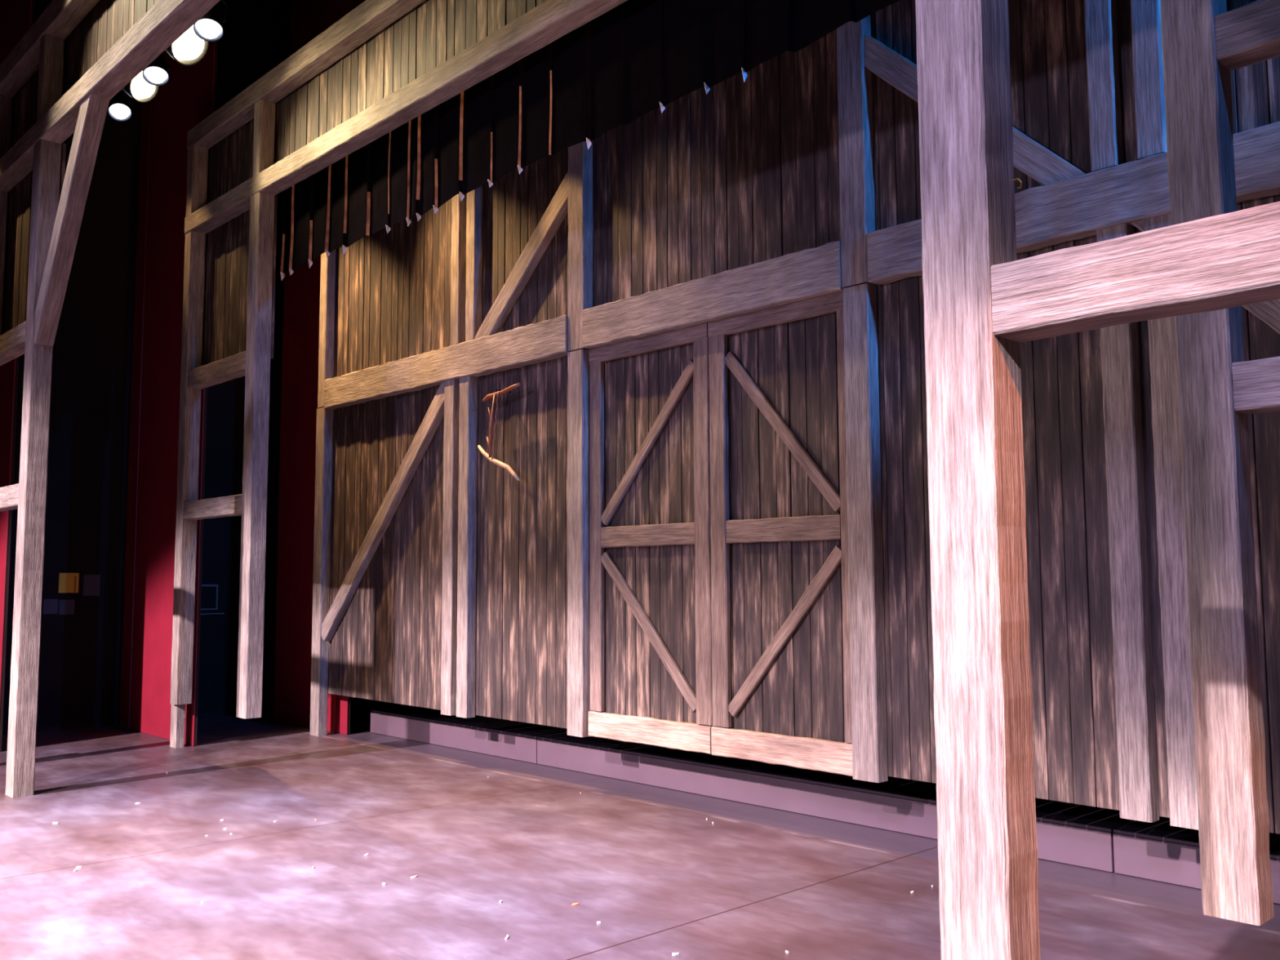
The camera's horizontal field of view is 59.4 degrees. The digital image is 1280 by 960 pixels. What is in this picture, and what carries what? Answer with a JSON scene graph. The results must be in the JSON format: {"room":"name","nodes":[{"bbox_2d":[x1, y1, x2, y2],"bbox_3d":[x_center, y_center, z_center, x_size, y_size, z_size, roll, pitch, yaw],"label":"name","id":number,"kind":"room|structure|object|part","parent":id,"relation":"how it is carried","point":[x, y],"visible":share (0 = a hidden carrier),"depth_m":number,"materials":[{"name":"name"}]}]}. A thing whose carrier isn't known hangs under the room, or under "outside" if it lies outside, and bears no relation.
{"room":"theater stage","nodes":[
{"label":"theater stage","id":0,"kind":"room"},
{"bbox_2d":[2,0,365,729],"bbox_3d":[-9.312,-3.147,9.792,19.500,12.750,0.150,4,-7,-43],"label":"wall","id":1,"kind":"structure","parent":0,"point":[80,660],"depth_m":12.66,"materials":[{"name":"black paint"}]},
{"bbox_2d":[43,599,57,613],"bbox_3d":[-6.349,1.363,12.082,0.145,0.160,0.004,4,-7,-43],"label":"notice sheet","id":2,"kind":"object","parent":1,"relation":"attached to","point":[50,606],"visible":1,"depth_m":12.08,"materials":[{"name":"grey paper"}]},
{"bbox_2d":[58,600,74,614],"bbox_3d":[-6.231,1.382,12.191,0.153,0.160,0.004,4,-7,-43],"label":"notice sheet","id":3,"kind":"object","parent":1,"relation":"attached to","point":[65,606],"visible":1,"depth_m":12.19,"materials":[{"name":"grey paper"}]},
{"bbox_2d":[58,573,79,592],"bbox_3d":[-6.223,1.121,12.221,0.200,0.215,0.006,4,-7,-43],"label":"notice sheet","id":4,"kind":"object","parent":1,"relation":"attached to","point":[68,582],"visible":1,"depth_m":12.22,"materials":[{"name":"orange paper"}]},
{"bbox_2d":[83,574,100,595],"bbox_3d":[-6.053,1.162,12.380,0.170,0.230,0.004,4,-7,-43],"label":"notice sheet","id":5,"kind":"object","parent":1,"relation":"attached to","point":[91,582],"visible":1,"depth_m":12.38,"materials":[{"name":"grey paper"}]},
{"bbox_2d":[2,698,378,734],"bbox_3d":[-5.153,2.745,13.083,8.280,0.050,0.015,4,-7,-43],"label":"baseboard","id":6,"kind":"structure","parent":1,"relation":"attached to","point":[362,700],"depth_m":12.39,"materials":[{"name":"brown paint"}]},
{"bbox_2d":[200,584,224,614],"bbox_3d":[-5.092,1.411,13.238,0.370,0.355,0.050,4,-7,-43],"label":"wall frame","id":7,"kind":"object","parent":1,"relation":"attached to","point":[202,585],"visible":0.57,"depth_m":13.29,"materials":[{"name":"grey paint"}]},
{"bbox_3d":[-5.122,1.383,13.236,0.280,0.300,0.015,4,-7,-43],"label":"frame","id":8,"kind":"part","parent":7,"relation":"part of","materials":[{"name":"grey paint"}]},
{"bbox_2d":[0,701,1279,959],"bbox_3d":[1.947,2.136,5.587,8.280,0.100,20.700,4,-7,-43],"label":"floor","id":9,"kind":"structure","parent":0,"point":[477,831],"depth_m":6.15,"materials":[{"name":"paint"}]},
{"bbox_2d":[0,0,35,751],"bbox_3d":[-6.452,-2.143,11.376,0.040,9.498,1.250,4,-7,-43],"label":"stage curtain","id":10,"kind":"object","parent":9,"relation":"on","point":[16,16],"visible":0.44,"depth_m":10.85,"materials":[{"name":"fabric"}]},
{"bbox_2d":[119,100,151,727],"bbox_3d":[-5.690,-2.023,12.778,0.040,9.498,0.290,4,-7,-43],"label":"stage curtain","id":11,"kind":"object","parent":9,"relation":"on","point":[146,108],"visible":0.84,"depth_m":12.63,"materials":[{"name":"black fabric"}]},
{"bbox_3d":[-5.686,-2.022,12.782,0.028,9.497,0.286,4,-7,-43],"label":"frame","id":12,"kind":"part","parent":11,"relation":"part of","materials":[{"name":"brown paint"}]},
{"bbox_2d":[129,2,218,746],"bbox_3d":[-4.900,-2.107,11.857,0.040,9.498,1.700,4,-7,-43],"label":"stage curtain","id":13,"kind":"object","parent":9,"relation":"on","point":[188,97],"visible":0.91,"depth_m":11.87,"materials":[{"name":"red fabric"}]},
{"bbox_3d":[-4.895,-2.106,11.861,0.028,9.497,1.696,4,-7,-43],"label":"frame","id":14,"kind":"part","parent":13,"relation":"part of","materials":[{"name":"brown paint"}]},
{"bbox_2d":[273,0,363,734],"bbox_3d":[-3.605,-2.048,12.595,0.040,9.498,1.680,4,-7,-43],"label":"stage curtain","id":15,"kind":"object","parent":9,"relation":"on","point":[309,19],"visible":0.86,"depth_m":12.68,"materials":[{"name":"fabric"}]},
{"bbox_3d":[-3.600,-2.047,12.600,0.028,9.497,1.676,4,-7,-43],"label":"frame","id":16,"kind":"part","parent":15,"relation":"part of","materials":[{"name":"brown paint"}]},
{"bbox_2d":[370,706,593,763],"bbox_3d":[-1.104,2.489,11.432,2.080,0.231,2.800,4,-7,-43],"label":"stage platform","id":17,"kind":"object","parent":9,"relation":"on","point":[508,739],"visible":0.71,"depth_m":10.63,"materials":[{"name":"paint"}]},
{"bbox_2d":[0,0,1279,959],"bbox_3d":[-1.903,-0.933,5.794,0.209,6.082,11.322,4,-7,-43],"label":"frame","id":18,"kind":"object","parent":9,"relation":"on","point":[980,302],"visible":1,"depth_m":2.74,"materials":[{"name":"brown wood"}]},
{"bbox_3d":[-5.689,-0.779,9.772,0.152,5.660,0.162,4,-7,-43],"label":"post","id":19,"kind":"part","parent":18,"relation":"part of","materials":[{"name":"brown wood"}]},
{"bbox_3d":[-4.663,-0.143,8.629,0.152,5.025,0.189,4,-7,-43],"label":"post","id":20,"kind":"part","parent":18,"relation":"part of","materials":[{"name":"brown wood"}]},
{"bbox_3d":[-4.674,-3.159,8.894,0.146,0.690,0.133,4,-7,-43],"label":"post","id":21,"kind":"part","parent":18,"relation":"part of","materials":[{"name":"brown wood"}]},
{"bbox_3d":[0.829,-0.672,2.836,0.152,5.025,0.189,4,-7,-43],"label":"post","id":22,"kind":"part","parent":18,"relation":"part of","materials":[{"name":"brown wood"}]},
{"bbox_2d":[169,0,1279,925],"bbox_3d":[-0.636,-0.830,7.026,0.209,6.082,11.283,4,-7,-43],"label":"frame","id":23,"kind":"object","parent":9,"relation":"on","point":[384,64],"visible":1,"depth_m":7.69,"materials":[{"name":"brown wood"}]},
{"bbox_3d":[-4.409,-0.678,10.990,0.152,5.660,0.162,4,-7,-43],"label":"post","id":24,"kind":"part","parent":23,"relation":"part of","materials":[{"name":"brown wood"}]},
{"bbox_3d":[-3.377,-0.252,9.858,0.152,4.605,0.189,4,-7,-43],"label":"post","id":25,"kind":"part","parent":23,"relation":"part of","materials":[{"name":"brown wood"}]},
{"bbox_3d":[-3.387,-3.058,10.105,0.146,0.690,0.134,4,-7,-43],"label":"post","id":26,"kind":"part","parent":23,"relation":"part of","materials":[{"name":"brown wood"}]},
{"bbox_2d":[275,0,899,280],"bbox_3d":[-0.321,-2.903,7.142,0.071,1.676,9.200,4,-7,-43],"label":"curtain border","id":27,"kind":"object","parent":23,"relation":"hanging from","point":[636,58],"visible":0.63,"depth_m":7.40,"materials":[{"name":"black fabric"}]},
{"bbox_3d":[2.074,-0.776,4.109,0.152,4.605,0.190,4,-7,-43],"label":"post","id":28,"kind":"part","parent":23,"relation":"part of","materials":[{"name":"brown wood"}]},
{"bbox_2d":[310,0,1279,834],"bbox_3d":[0.445,-1.020,7.883,0.146,6.600,11.174,4,-7,-43],"label":"wall","id":29,"kind":"structure","parent":9,"relation":"on","point":[445,580],"depth_m":7.07,"materials":[{"name":"brown wood"}]},
{"bbox_3d":[-3.325,0.937,11.718,0.107,3.400,0.184,4,-7,-43],"label":"post","id":30,"kind":"part","parent":29,"relation":"part of","materials":[{"name":"brown wood"}]},
{"bbox_3d":[-3.336,-2.356,12.002,0.107,3.190,0.154,4,-7,-43],"label":"post","id":31,"kind":"part","parent":29,"relation":"part of","materials":[{"name":"brown wood"}]},
{"bbox_3d":[-1.678,0.580,10.001,0.102,2.980,0.159,4,-7,-43],"label":"post","id":32,"kind":"part","parent":29,"relation":"part of","materials":[{"name":"brown wood"}]},
{"bbox_3d":[-1.647,-2.662,10.244,0.092,2.900,0.140,4,-7,-43],"label":"post","id":33,"kind":"part","parent":29,"relation":"part of","materials":[{"name":"brown wood"}]},
{"bbox_3d":[-1.514,0.564,9.828,0.102,2.980,0.159,4,-7,-43],"label":"post","id":34,"kind":"part","parent":29,"relation":"part of","materials":[{"name":"brown wood"}]},
{"bbox_3d":[-1.482,-2.678,10.070,0.092,2.900,0.140,4,-7,-43],"label":"post","id":35,"kind":"part","parent":29,"relation":"part of","materials":[{"name":"brown wood"}]},
{"bbox_2d":[477,382,520,480],"bbox_3d":[-1.145,-0.378,9.459,0.184,0.818,0.545,4,-7,-43],"label":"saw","id":36,"kind":"object","parent":29,"relation":"hanging from","point":[500,393],"visible":1,"depth_m":9.46,"materials":[{"name":"brown wood"}]},
{"bbox_3d":[-1.217,-0.446,9.434,0.024,0.602,0.085,4,-7,-43],"label":"twisted cord","id":37,"kind":"part","parent":36,"relation":"part of","materials":[{"name":"brown fabric"}]},
{"bbox_3d":[-1.188,-0.145,9.396,0.546,0.344,0.050,-5,-7,43],"label":"arm","id":38,"kind":"part","parent":36,"relation":"part of","materials":[{"name":"white wood"}]},
{"bbox_3d":[-1.170,-0.735,9.445,0.053,0.108,0.511,4,-7,-43],"label":"arm","id":39,"kind":"part","parent":36,"relation":"part of","materials":[{"name":"brown wood"}]},
{"bbox_3d":[-0.469,0.473,8.721,0.107,2.980,0.189,4,-7,-43],"label":"post","id":40,"kind":"part","parent":29,"relation":"part of","materials":[{"name":"brown wood"}]},
{"bbox_3d":[-0.478,-2.621,8.987,0.107,3.210,0.200,4,-7,-43],"label":"post","id":41,"kind":"part","parent":29,"relation":"part of","materials":[{"name":"brown wood"}]},
{"bbox_2d":[588,322,715,754],"bbox_3d":[0.068,0.403,8.212,0.093,3.017,1.272,4,-7,-43],"label":"barn door","id":42,"kind":"structure","parent":29,"relation":"in","point":[651,617],"depth_m":8.20,"materials":[{"name":"brown wood"}]},
{"bbox_3d":[0.056,0.406,8.210,0.048,0.158,0.993,4,-7,-43],"label":"rail","id":43,"kind":"part","parent":42,"relation":"part of","materials":[{"name":"brown wood"}]},
{"bbox_3d":[0.051,-1.024,8.326,0.047,0.154,1.264,4,-7,-43],"label":"rail","id":44,"kind":"part","parent":42,"relation":"part of","materials":[{"name":"brown wood"}]},
{"bbox_3d":[0.062,1.809,8.077,0.058,0.193,1.264,4,-7,-43],"label":"rail","id":45,"kind":"part","parent":42,"relation":"part of","materials":[{"name":"brown wood"}]},
{"bbox_2d":[707,291,853,776],"bbox_3d":[0.929,0.321,7.304,0.093,3.018,1.229,4,-7,-43],"label":"barn door","id":46,"kind":"structure","parent":29,"relation":"in","point":[781,691],"depth_m":7.32,"materials":[{"name":"brown wood"}]},
{"bbox_3d":[0.911,-1.107,7.418,0.048,0.154,1.221,4,-7,-43],"label":"rail","id":47,"kind":"part","parent":46,"relation":"part of","materials":[{"name":"brown wood"}]},
{"bbox_3d":[0.922,1.727,7.170,0.059,0.192,1.221,4,-7,-43],"label":"rail","id":48,"kind":"part","parent":46,"relation":"part of","materials":[{"name":"brown wood"}]},
{"bbox_3d":[0.927,0.323,7.292,0.048,0.159,0.950,4,-7,-43],"label":"rail","id":49,"kind":"part","parent":46,"relation":"part of","materials":[{"name":"brown wood"}]},
{"bbox_3d":[1.345,-2.796,7.065,0.107,3.210,0.198,4,-7,-43],"label":"post","id":50,"kind":"part","parent":29,"relation":"part of","materials":[{"name":"brown wood"}]},
{"bbox_3d":[1.361,0.297,6.791,0.107,2.980,0.190,4,-7,-43],"label":"post","id":51,"kind":"part","parent":29,"relation":"part of","materials":[{"name":"brown wood"}]},
{"bbox_3d":[2.421,-3.053,5.954,0.092,2.900,0.141,4,-7,-43],"label":"post","id":52,"kind":"part","parent":29,"relation":"part of","materials":[{"name":"brown wood"}]},
{"bbox_3d":[2.451,0.182,5.646,0.102,2.980,0.159,4,-7,-43],"label":"post","id":53,"kind":"part","parent":29,"relation":"part of","materials":[{"name":"brown wood"}]},
{"bbox_3d":[2.585,-3.069,5.780,0.092,2.900,0.140,4,-7,-43],"label":"post","id":54,"kind":"part","parent":29,"relation":"part of","materials":[{"name":"brown wood"}]},
{"bbox_3d":[2.616,0.166,5.472,0.102,2.980,0.159,4,-7,-43],"label":"post","id":55,"kind":"part","parent":29,"relation":"part of","materials":[{"name":"brown wood"}]},
{"bbox_2d":[537,733,1137,872],"bbox_3d":[1.586,2.231,8.595,2.080,0.231,5.015,4,-7,-43],"label":"stage platform","id":56,"kind":"object","parent":9,"relation":"on","point":[1069,833],"visible":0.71,"depth_m":7.58,"materials":[{"name":"paint"}]},
{"bbox_2d":[1112,816,1279,904],"bbox_3d":[5.121,1.890,4.866,2.080,0.231,5.265,4,-7,-43],"label":"stage platform","id":57,"kind":"object","parent":9,"relation":"on","point":[1158,851],"visible":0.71,"depth_m":5.90,"materials":[{"name":"paint"}]},
{"bbox_3d":[-2.356,-3.979,7.658,0.048,0.046,11.800,4,-7,-43],"label":"batten","id":58,"kind":"object","parent":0,"visible":0},
{"bbox_2d":[107,91,133,121],"bbox_3d":[-4.666,-3.483,10.077,0.222,0.502,0.229,-1,-5,13],"label":"lamp","id":59,"kind":"object","parent":58,"relation":"hanging from","point":[119,109],"visible":0.78,"depth_m":10.02,"materials":[{"name":"black metal"}]},
{"bbox_2d":[122,71,159,102],"bbox_3d":[-4.382,-3.514,9.746,0.347,0.501,0.412,4,-7,-43],"label":"lamp","id":60,"kind":"object","parent":58,"relation":"hanging from","point":[138,88],"visible":0.4,"depth_m":9.64,"materials":[{"name":"black metal"}]},
{"bbox_2d":[142,53,172,85],"bbox_3d":[-4.074,-3.566,9.450,0.230,0.451,0.227,-2,-5,22],"label":"lamp","id":61,"kind":"object","parent":58,"relation":"hanging from","point":[156,73],"visible":0.72,"depth_m":9.40,"materials":[{"name":"black metal"}]},
{"bbox_2d":[164,25,208,66],"bbox_3d":[-3.714,-3.580,9.039,0.411,0.498,0.488,4,-7,-43],"label":"lamp","id":62,"kind":"object","parent":58,"relation":"hanging from","point":[188,50],"visible":0.39,"depth_m":8.93,"materials":[{"name":"black metal"}]},
{"bbox_2d":[193,0,227,41],"bbox_3d":[-3.325,-3.636,8.659,0.241,0.456,0.238,-3,-6,28],"label":"lamp","id":63,"kind":"object","parent":58,"relation":"hanging from","point":[209,28],"visible":0.77,"depth_m":8.61,"materials":[{"name":"black metal"}]}
]}

